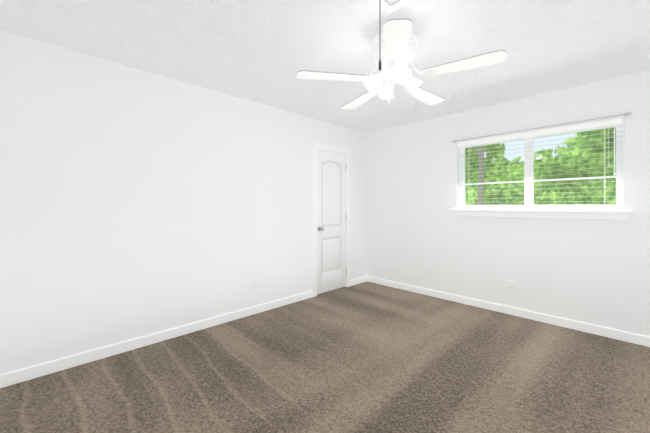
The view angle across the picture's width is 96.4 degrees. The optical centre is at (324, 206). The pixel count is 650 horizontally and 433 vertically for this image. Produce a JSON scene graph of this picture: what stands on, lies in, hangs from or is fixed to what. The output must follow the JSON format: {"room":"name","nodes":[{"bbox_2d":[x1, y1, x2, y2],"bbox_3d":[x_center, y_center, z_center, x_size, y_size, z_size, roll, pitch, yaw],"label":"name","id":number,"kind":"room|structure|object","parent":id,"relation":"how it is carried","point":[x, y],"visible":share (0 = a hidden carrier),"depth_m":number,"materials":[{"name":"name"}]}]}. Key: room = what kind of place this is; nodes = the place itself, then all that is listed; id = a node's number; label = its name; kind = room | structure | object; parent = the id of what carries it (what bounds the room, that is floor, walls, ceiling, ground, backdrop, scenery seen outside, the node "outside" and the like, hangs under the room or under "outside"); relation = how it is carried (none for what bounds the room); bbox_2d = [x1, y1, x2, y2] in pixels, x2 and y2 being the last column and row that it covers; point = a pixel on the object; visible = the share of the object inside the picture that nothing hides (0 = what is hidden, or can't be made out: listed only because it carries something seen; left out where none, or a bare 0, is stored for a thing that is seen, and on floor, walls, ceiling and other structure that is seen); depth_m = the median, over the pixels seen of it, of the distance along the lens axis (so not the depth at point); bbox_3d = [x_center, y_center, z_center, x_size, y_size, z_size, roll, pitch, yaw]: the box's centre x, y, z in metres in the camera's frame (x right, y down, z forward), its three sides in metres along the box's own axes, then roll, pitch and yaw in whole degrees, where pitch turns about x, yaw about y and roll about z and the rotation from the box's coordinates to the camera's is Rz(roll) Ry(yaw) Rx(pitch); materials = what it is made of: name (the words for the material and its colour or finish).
{"room":"empty bedroom","nodes":[
{"label":"empty bedroom","id":0,"kind":"room"},
{"bbox_2d":[0,30,366,374],"bbox_3d":[-0.866,0.020,3.388,4.480,2.440,0.140,0,0,-44],"label":"wall","id":1,"kind":"structure","parent":0,"point":[135,203],"depth_m":2.54,"materials":[{"name":"white paint"}]},
{"bbox_2d":[0,291,312,387],"bbox_3d":[-1.235,1.196,2.922,2.963,0.088,0.017,0,0,-44],"label":"baseboard","id":2,"kind":"structure","parent":1,"relation":"attached to","point":[22,375],"depth_m":2.50,"materials":[{"name":"white wood"}]},
{"bbox_2d":[312,142,349,296],"bbox_3d":[0.060,0.184,4.272,0.774,2.112,0.160,0,0,-44],"label":"door frame","id":3,"kind":"structure","parent":1,"relation":"attached to","point":[315,146],"depth_m":4.00,"materials":[{"name":"white wood"}]},
{"bbox_2d":[317,149,346,294],"bbox_3d":[0.114,0.216,4.221,0.630,2.023,0.108,0,0,-44],"label":"door","id":4,"kind":"structure","parent":1,"relation":"in","point":[331,221],"depth_m":4.23,"materials":[{"name":"white paint"}]},
{"bbox_2d":[350,276,367,285],"bbox_3d":[0.530,1.196,4.633,0.403,0.088,0.017,0,0,-44],"label":"baseboard","id":5,"kind":"structure","parent":1,"relation":"attached to","point":[363,279],"depth_m":4.63,"materials":[{"name":"white wood"}]},
{"bbox_2d":[0,282,649,432],"bbox_3d":[0.470,1.290,2.010,4.480,0.100,3.980,0,0,-44],"label":"floor","id":6,"kind":"structure","parent":0,"point":[367,357],"depth_m":2.08,"materials":[{"name":"brown carpet"}]},
{"bbox_2d":[0,0,649,132],"bbox_3d":[0.470,-1.250,2.010,4.480,0.100,3.980,0,0,-44],"label":"ceiling","id":7,"kind":"structure","parent":0,"point":[264,52],"depth_m":2.15,"materials":[{"name":"paint"}]},
{"bbox_2d":[372,0,412,70],"bbox_3d":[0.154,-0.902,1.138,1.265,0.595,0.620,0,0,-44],"label":"cord","id":8,"kind":"object","parent":7,"relation":"hanging from","point":[388,6],"visible":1,"depth_m":1.70,"materials":[{"name":"plastic"}]},
{"bbox_2d":[297,18,505,108],"bbox_3d":[0.506,-0.949,2.028,1.223,0.502,1.272,0,0,-44],"label":"fan","id":9,"kind":"object","parent":7,"relation":"hanging from","point":[398,45],"visible":0.98,"depth_m":1.89,"materials":[{"name":"white plastic"}]},
{"bbox_2d":[367,70,649,336],"bbox_3d":[2.028,0.020,3.520,0.140,2.440,3.700,0,0,-44],"label":"wall","id":10,"kind":"structure","parent":0,"point":[420,234],"depth_m":3.28,"materials":[{"name":"white paint"}]},
{"bbox_2d":[368,276,649,346],"bbox_3d":[1.959,1.196,3.480,0.013,0.088,3.660,0,0,-44],"label":"baseboard","id":11,"kind":"structure","parent":10,"relation":"attached to","point":[642,340],"depth_m":3.18,"materials":[{"name":"white wood"}]},
{"bbox_2d":[506,280,512,290],"bbox_3d":[2.115,0.903,3.325,0.008,0.115,0.070,0,0,-44],"label":"electrical outlet","id":12,"kind":"object","parent":10,"relation":"attached to","point":[509,284],"visible":1,"depth_m":3.32,"materials":[{"name":"white plastic"}]},
{"bbox_2d":[452,112,630,142],"bbox_3d":[2.210,-0.836,3.201,0.043,0.044,1.604,0,0,-44],"label":"curtain rod","id":13,"kind":"object","parent":10,"relation":"attached to","point":[625,114],"visible":1,"depth_m":3.01,"materials":[{"name":"silver metal"}]},
{"bbox_2d":[460,119,623,209],"bbox_3d":[2.304,-0.390,3.286,0.049,0.859,1.498,0,0,-44],"label":"window","id":14,"kind":"structure","parent":10,"relation":"in","point":[529,185],"depth_m":3.22,"materials":[{"name":"white plastic"}]},
{"bbox_2d":[458,118,622,209],"bbox_3d":[2.254,-0.391,3.237,0.074,0.854,1.484,0,0,-44],"label":"window blinds","id":15,"kind":"object","parent":14,"relation":"attached to","point":[598,124],"visible":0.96,"depth_m":3.04,"materials":[{"name":"white plastic"}]},
{"bbox_2d":[452,209,632,219],"bbox_3d":[2.243,0.085,3.226,0.130,0.090,1.610,0,0,-44],"label":"window sill","id":16,"kind":"structure","parent":10,"relation":"attached to","point":[594,214],"depth_m":3.04,"materials":[{"name":"white wood"}]},
{"label":"outside","id":17,"kind":"structure","parent":0,"visible":0},
{"bbox_2d":[465,127,615,209],"bbox_3d":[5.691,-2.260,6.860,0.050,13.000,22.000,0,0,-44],"label":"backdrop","id":18,"kind":"structure","parent":17,"point":[538,185],"depth_m":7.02,"materials":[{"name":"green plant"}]},
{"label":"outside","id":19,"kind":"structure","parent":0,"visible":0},
{"bbox_2d":[473,146,484,204],"bbox_3d":[3.787,-0.511,7.657,0.225,5.504,0.835,0,0,-44],"label":"trunk","id":20,"kind":"object","parent":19,"point":[480,177],"depth_m":7.38,"materials":[{"name":"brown plant"}]}
]}

